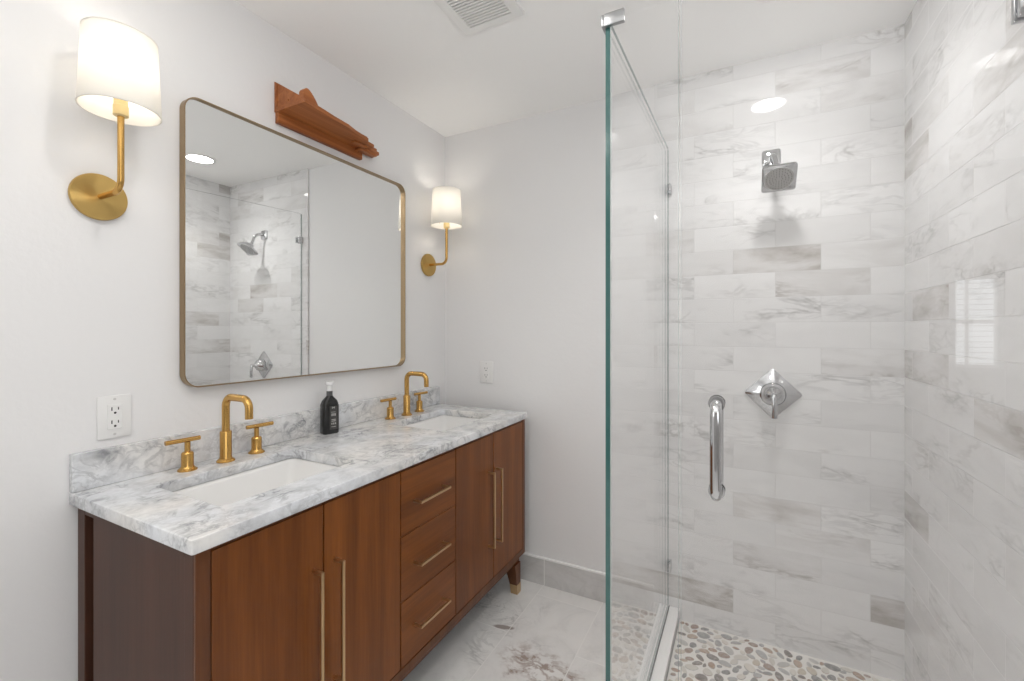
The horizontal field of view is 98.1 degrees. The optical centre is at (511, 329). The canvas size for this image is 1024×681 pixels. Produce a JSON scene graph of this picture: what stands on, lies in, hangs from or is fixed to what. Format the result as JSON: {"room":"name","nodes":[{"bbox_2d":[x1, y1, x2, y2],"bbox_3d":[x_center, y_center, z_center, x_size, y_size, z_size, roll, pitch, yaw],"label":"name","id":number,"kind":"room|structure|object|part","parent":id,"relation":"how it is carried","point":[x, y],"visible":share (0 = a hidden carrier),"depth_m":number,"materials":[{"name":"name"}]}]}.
{"room":"bathroom","nodes":[
{"label":"bathroom","id":0,"kind":"room"},
{"bbox_2d":[0,0,444,680],"bbox_3d":[-1.353,0.098,0.836,0.100,2.440,4.200,0,0,27],"label":"wall","id":1,"kind":"structure","parent":0,"point":[90,308],"depth_m":1.20,"materials":[{"name":"white paint"}]},
{"bbox_2d":[97,394,130,439],"bbox_3d":[-1.092,0.238,1.221,0.009,0.116,0.074,0,0,27],"label":"wall outlet","id":2,"kind":"object","parent":1,"relation":"attached to","point":[114,411],"visible":1,"depth_m":1.22,"materials":[{"name":"white plastic"}]},
{"bbox_2d":[107,404,122,429],"bbox_3d":[-1.090,0.238,1.219,0.002,0.067,0.033,0,0,27],"label":"receptacle","id":3,"kind":"object","parent":2,"relation":"attached to","point":[114,411],"depth_m":1.22,"materials":[{"name":"white plastic"}]},
{"bbox_2d":[68,16,162,220],"bbox_3d":[-1.018,-0.521,1.145,0.210,0.454,0.168,0,0,27],"label":"wall sconce","id":4,"kind":"object","parent":1,"relation":"attached to","point":[118,75],"visible":1,"depth_m":1.12,"materials":[{"name":"white fabric"}]},
{"bbox_3d":[-1.047,-0.451,1.159,0.122,0.206,0.014,0,0,27],"label":"arm","id":5,"kind":"part","parent":4,"relation":"part of","materials":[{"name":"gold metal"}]},
{"bbox_3d":[-0.999,-0.652,1.135,0.168,0.192,0.168,0,0,27],"label":"lamp shade","id":6,"kind":"part","parent":4,"relation":"part of","materials":[{"name":"white fabric"}]},
{"bbox_2d":[112,98,128,118],"bbox_3d":[-0.999,-0.580,1.135,0.032,0.072,0.032,0,0,27],"label":"socket","id":7,"kind":"object","parent":4,"relation":"attached to","point":[120,109],"depth_m":1.12,"materials":[{"name":"gold metal"}]},
{"bbox_2d":[69,386,439,492],"bbox_3d":[-0.773,0.368,1.826,0.019,0.098,1.552,0,0,27],"label":"backsplash","id":8,"kind":"structure","parent":1,"relation":"attached to","point":[90,469],"depth_m":1.41,"materials":[{"name":"stone"}]},
{"bbox_2d":[180,97,404,386],"bbox_3d":[-0.778,-0.272,1.801,0.026,0.904,1.000,0,0,27],"label":"wall mirror","id":9,"kind":"object","parent":1,"relation":"attached to","point":[292,251],"visible":1,"depth_m":1.64,"materials":[{"name":"brown metal"}]},
{"bbox_2d":[274,82,378,159],"bbox_3d":[-0.692,-0.841,1.822,0.167,0.154,0.491,0,0,27],"label":"ledge","id":10,"kind":"object","parent":1,"relation":"attached to","point":[300,113],"visible":1,"depth_m":1.71,"materials":[{"name":"red wood"}]},
{"bbox_3d":[-0.804,-0.861,1.605,0.167,0.114,0.003,0,0,27],"label":"trim","id":11,"kind":"part","parent":10,"relation":"part of","materials":[{"name":"red wood"}]},
{"bbox_3d":[-0.775,-0.784,1.821,0.019,0.040,0.408,0,0,27],"label":"rail","id":12,"kind":"part","parent":10,"relation":"part of","materials":[{"name":"red wood"}]},
{"bbox_2d":[421,186,461,275],"bbox_3d":[-0.371,-0.521,2.396,0.210,0.454,0.168,0,0,27],"label":"wall sconce","id":13,"kind":"object","parent":1,"relation":"attached to","point":[446,214],"visible":1,"depth_m":2.33,"materials":[{"name":"white fabric"}]},
{"bbox_3d":[-0.400,-0.451,2.411,0.122,0.206,0.014,0,0,27],"label":"arm","id":14,"kind":"part","parent":13,"relation":"part of","materials":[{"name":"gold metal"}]},
{"bbox_3d":[-0.352,-0.652,2.386,0.168,0.192,0.168,0,0,27],"label":"lamp shade","id":15,"kind":"part","parent":13,"relation":"part of","materials":[{"name":"white fabric"}]},
{"bbox_2d":[444,223,449,228],"bbox_3d":[-0.352,-0.580,2.386,0.032,0.072,0.032,0,0,27],"label":"socket","id":16,"kind":"object","parent":13,"relation":"attached to","point":[446,225],"depth_m":2.37,"materials":[{"name":"gold metal"}]},
{"bbox_2d":[234,0,916,136],"bbox_3d":[0.179,-1.172,0.043,3.550,0.100,4.200,0,0,27],"label":"ceiling","id":17,"kind":"structure","parent":0,"point":[550,57],"depth_m":1.72,"materials":[{"name":"white paint"}]},
{"bbox_2d":[433,0,524,35],"bbox_3d":[-0.142,-1.117,1.474,0.246,0.011,0.338,0,0,27],"label":"ceiling vent","id":18,"kind":"object","parent":17,"relation":"in","point":[470,16],"visible":1,"depth_m":1.56,"materials":[{"name":"white"}]},
{"bbox_2d":[445,0,509,26],"bbox_3d":[-0.141,-1.116,1.476,0.172,0.008,0.263,0,0,27],"label":"grille","id":19,"kind":"object","parent":18,"relation":"attached to","point":[470,13],"depth_m":1.55,"materials":[{"name":"white"}]},
{"bbox_2d":[755,0,779,2],"bbox_3d":[0.869,-1.119,1.426,0.188,0.006,0.188,0,0,27],"label":"recessed light","id":20,"kind":"object","parent":17,"relation":"in","point":[762,1],"visible":1,"depth_m":1.51,"materials":[{"name":"white plastic"}]},
{"bbox_2d":[403,574,895,680],"bbox_3d":[0.179,1.355,0.043,3.550,0.126,4.200,0,0,27],"label":"floor","id":21,"kind":"structure","parent":0,"point":[541,632],"depth_m":1.82,"materials":[{"name":"stone"}]},
{"bbox_2d":[78,419,524,680],"bbox_3d":[-0.516,0.883,1.698,0.587,0.868,1.535,0,0,27],"label":"vanity cabinet","id":22,"kind":"object","parent":21,"relation":"on","point":[363,583],"visible":0.88,"depth_m":1.16,"materials":[{"name":"brown wood"}]},
{"bbox_3d":[-0.880,0.791,1.034,0.535,0.684,0.022,0,0,27],"label":"panel","id":23,"kind":"part","parent":22,"relation":"part of","materials":[{"name":"brown wood"}]},
{"bbox_3d":[-0.571,0.781,1.054,0.020,0.640,0.277,0,0,27],"label":"door","id":24,"kind":"part","parent":22,"relation":"part of","materials":[{"name":"brown wood"}]},
{"bbox_2d":[69,404,526,555],"bbox_3d":[-0.529,0.433,1.698,0.568,0.031,1.552,0,0,27],"label":"countertop","id":25,"kind":"structure","parent":22,"relation":"on","point":[364,453],"depth_m":1.25,"materials":[{"name":"stone"}]},
{"bbox_2d":[164,394,273,472],"bbox_3d":[-0.867,0.309,1.391,0.164,0.216,0.325,0,0,27],"label":"faucet","id":26,"kind":"object","parent":25,"relation":"on","point":[187,457],"visible":1,"depth_m":1.40,"materials":[{"name":"gold metal"}]},
{"bbox_3d":[-0.972,0.327,1.312,0.013,0.013,0.088,0,0,33],"label":"lever","id":27,"kind":"part","parent":26,"relation":"part of","materials":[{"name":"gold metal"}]},
{"bbox_3d":[-0.966,0.375,1.323,0.050,0.084,0.050,0,0,27],"label":"handle","id":28,"kind":"part","parent":26,"relation":"part of","materials":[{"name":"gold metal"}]},
{"bbox_3d":[-0.864,0.309,1.389,0.157,0.216,0.052,0,0,27],"label":"spout","id":29,"kind":"part","parent":26,"relation":"part of","materials":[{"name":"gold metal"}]},
{"bbox_3d":[-0.869,0.375,1.511,0.050,0.084,0.050,0,0,27],"label":"handle","id":30,"kind":"part","parent":26,"relation":"part of","materials":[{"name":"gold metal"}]},
{"bbox_3d":[-0.863,0.327,1.522,0.013,0.013,0.088,0,0,33],"label":"lever","id":31,"kind":"part","parent":26,"relation":"part of","materials":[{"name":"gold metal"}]},
{"bbox_2d":[173,458,338,505],"bbox_3d":[-0.728,0.514,1.304,0.364,0.129,0.474,0,0,27],"label":"sink basin","id":32,"kind":"object","parent":25,"relation":"in","point":[233,488],"visible":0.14,"depth_m":1.41,"materials":[{"name":"white ceramic"}]},
{"bbox_2d":[320,381,338,434],"bbox_3d":[-0.737,0.313,1.795,0.065,0.208,0.046,0,0,-43],"label":"soap bottle","id":33,"kind":"object","parent":25,"relation":"on","point":[329,406],"visible":1,"depth_m":1.78,"materials":[{"name":"black plastic"}]},
{"bbox_2d":[380,371,428,419],"bbox_3d":[-0.472,0.309,2.153,0.164,0.216,0.325,0,0,27],"label":"faucet","id":34,"kind":"object","parent":25,"relation":"on","point":[406,397],"visible":1,"depth_m":2.16,"materials":[{"name":"gold metal"}]},
{"bbox_3d":[-0.577,0.327,2.075,0.013,0.013,0.088,0,0,33],"label":"lever","id":35,"kind":"part","parent":34,"relation":"part of","materials":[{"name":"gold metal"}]},
{"bbox_3d":[-0.572,0.375,2.086,0.050,0.084,0.050,0,0,27],"label":"handle","id":36,"kind":"part","parent":34,"relation":"part of","materials":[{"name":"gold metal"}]},
{"bbox_3d":[-0.469,0.309,2.152,0.157,0.216,0.052,0,0,27],"label":"spout","id":37,"kind":"part","parent":34,"relation":"part of","materials":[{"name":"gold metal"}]},
{"bbox_3d":[-0.474,0.375,2.274,0.050,0.084,0.050,0,0,27],"label":"handle","id":38,"kind":"part","parent":34,"relation":"part of","materials":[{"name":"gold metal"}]},
{"bbox_3d":[-0.469,0.327,2.284,0.013,0.013,0.088,0,0,33],"label":"lever","id":39,"kind":"part","parent":34,"relation":"part of","materials":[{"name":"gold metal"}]},
{"bbox_2d":[405,415,477,430],"bbox_3d":[-0.324,0.514,2.086,0.364,0.129,0.474,0,0,27],"label":"sink basin","id":40,"kind":"object","parent":25,"relation":"in","point":[442,422],"visible":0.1,"depth_m":2.27,"materials":[{"name":"white ceramic"}]},
{"bbox_3d":[-0.496,0.782,1.137,0.036,0.328,0.008,0,0,27],"label":"handle","id":41,"kind":"part","parent":22,"relation":"part of","materials":[{"name":"gold metal"}]},
{"bbox_3d":[-0.465,0.782,1.197,0.036,0.328,0.008,0,0,27],"label":"handle","id":42,"kind":"part","parent":22,"relation":"part of","materials":[{"name":"gold metal"}]},
{"bbox_3d":[-0.438,0.781,1.311,0.020,0.640,0.294,0,0,27],"label":"door","id":43,"kind":"part","parent":22,"relation":"part of","materials":[{"name":"brown wood"}]},
{"bbox_3d":[-0.297,0.995,1.582,0.020,0.211,0.308,0,0,27],"label":"drawer","id":44,"kind":"part","parent":22,"relation":"part of","materials":[{"name":"brown wood"}]},
{"bbox_3d":[-0.297,0.781,1.582,0.020,0.211,0.308,0,0,27],"label":"drawer","id":45,"kind":"part","parent":22,"relation":"part of","materials":[{"name":"brown wood"}]},
{"bbox_3d":[-0.297,0.568,1.582,0.020,0.211,0.308,0,0,27],"label":"drawer","id":46,"kind":"part","parent":22,"relation":"part of","materials":[{"name":"brown wood"}]},
{"bbox_3d":[-0.277,0.992,1.560,0.036,0.008,0.168,0,0,27],"label":"handle","id":47,"kind":"part","parent":22,"relation":"part of","materials":[{"name":"gold metal"}]},
{"bbox_3d":[-0.277,0.785,1.560,0.036,0.008,0.168,0,0,27],"label":"handle","id":48,"kind":"part","parent":22,"relation":"part of","materials":[{"name":"gold metal"}]},
{"bbox_3d":[-0.277,0.576,1.560,0.036,0.008,0.168,0,0,27],"label":"handle","id":49,"kind":"part","parent":22,"relation":"part of","materials":[{"name":"gold metal"}]},
{"bbox_3d":[-0.159,0.781,1.850,0.020,0.640,0.288,0,0,27],"label":"door","id":50,"kind":"part","parent":22,"relation":"part of","materials":[{"name":"brown wood"}]},
{"bbox_3d":[-0.088,0.782,1.926,0.036,0.328,0.008,0,0,27],"label":"handle","id":51,"kind":"part","parent":22,"relation":"part of","materials":[{"name":"gold metal"}]},
{"bbox_3d":[-0.057,0.782,1.986,0.036,0.328,0.008,0,0,27],"label":"handle","id":52,"kind":"part","parent":22,"relation":"part of","materials":[{"name":"gold metal"}]},
{"bbox_3d":[-0.024,0.781,2.110,0.020,0.640,0.289,0,0,27],"label":"door","id":53,"kind":"part","parent":22,"relation":"part of","materials":[{"name":"brown wood"}]},
{"bbox_3d":[0.003,1.221,2.227,0.060,0.110,0.060,0,0,27],"label":"leg","id":54,"kind":"part","parent":22,"relation":"part of","materials":[{"name":"brown wood"}]},
{"bbox_2d":[633,603,679,680],"bbox_3d":[0.807,1.282,1.358,0.873,0.072,1.062,0,0,27],"label":"trim","id":55,"kind":"structure","parent":21,"relation":"on","point":[663,659],"depth_m":1.73,"materials":[{"name":"white stone"}]},
{"bbox_2d":[606,26,671,680],"bbox_3d":[0.471,0.215,1.557,0.034,2.060,1.016,0,0,27],"label":"panel","id":56,"kind":"object","parent":55,"relation":"on","point":[666,564],"visible":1,"depth_m":1.11,"materials":[{"name":"clear glass"}]},
{"bbox_2d":[601,0,678,680],"bbox_3d":[0.312,0.231,1.084,0.178,2.024,0.054,0,0,27],"label":"panel","id":57,"kind":"object","parent":55,"relation":"on","point":[616,17],"visible":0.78,"depth_m":1.09,"materials":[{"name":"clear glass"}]},
{"bbox_2d":[445,24,904,680],"bbox_3d":[0.597,0.098,2.128,2.176,2.440,0.112,0,0,27],"label":"wall","id":58,"kind":"structure","parent":0,"point":[802,551],"depth_m":1.91,"materials":[{"name":"stone"}]},
{"bbox_2d":[480,361,492,382],"bbox_3d":[-0.141,0.235,2.455,0.084,0.118,0.009,0,0,27],"label":"wall outlet","id":59,"kind":"object","parent":58,"relation":"attached to","point":[486,368],"visible":1,"depth_m":2.45,"materials":[{"name":"white plastic"}]},
{"bbox_2d":[484,366,488,377],"bbox_3d":[-0.143,0.235,2.453,0.033,0.067,0.002,0,0,27],"label":"receptacle","id":60,"kind":"object","parent":59,"relation":"attached to","point":[486,368],"depth_m":2.45,"materials":[{"name":"white plastic"}]},
{"bbox_2d":[506,552,653,615],"bbox_3d":[0.131,1.252,2.313,1.177,0.131,0.012,0,0,27],"label":"baseboard","id":61,"kind":"structure","parent":58,"relation":"attached to","point":[627,595],"depth_m":2.18,"materials":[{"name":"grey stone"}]},
{"bbox_2d":[745,369,801,418],"bbox_3d":[1.043,0.261,1.772,0.201,0.201,0.110,0,0,27],"label":"shower valve","id":62,"kind":"object","parent":58,"relation":"attached to","point":[772,393],"visible":1,"depth_m":1.79,"materials":[{"name":"silver metal"}]},
{"bbox_3d":[1.024,0.297,1.736,0.023,0.098,0.029,0,0,27],"label":"lever","id":63,"kind":"part","parent":62,"relation":"part of","materials":[{"name":"silver metal"}]},
{"bbox_2d":[761,149,797,192],"bbox_3d":[1.044,-0.641,1.742,0.116,0.193,0.163,0,0,27],"label":"rose","id":64,"kind":"object","parent":58,"relation":"attached to","point":[776,176],"visible":1,"depth_m":1.72,"materials":[{"name":"silver metal"}]},
{"bbox_3d":[1.045,-0.663,1.772,0.029,0.102,0.095,0,0,13],"label":"arm","id":65,"kind":"part","parent":64,"relation":"part of","materials":[{"name":"silver metal"}]},
{"bbox_3d":[1.027,-0.580,1.708,0.100,0.065,0.077,0,0,27],"label":"spray plate","id":66,"kind":"part","parent":64,"relation":"part of","materials":[{"name":"grey metal"}]},
{"bbox_2d":[905,0,1023,680],"bbox_3d":[1.185,0.098,1.127,0.010,2.440,1.126,0,0,27],"label":"wall","id":67,"kind":"structure","parent":0,"point":[964,59],"depth_m":1.21,"materials":[{"name":"stone"}]},
{"bbox_2d":[708,0,1023,500],"bbox_3d":[0.684,0.230,0.882,0.655,2.007,0.128,0,0,27],"label":"shower door","id":68,"kind":"structure","parent":67,"relation":"attached to","point":[716,490],"depth_m":0.94,"materials":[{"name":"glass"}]},
{"bbox_3d":[0.444,0.263,0.967,0.035,0.231,0.058,0,0,27],"label":"pull handle","id":69,"kind":"part","parent":68,"relation":"part of","materials":[{"name":"silver metal"}]},
{"bbox_3d":[0.476,0.263,1.028,0.035,0.231,0.058,0,0,27],"label":"pull handle","id":70,"kind":"part","parent":68,"relation":"part of","materials":[{"name":"silver metal"}]}
]}

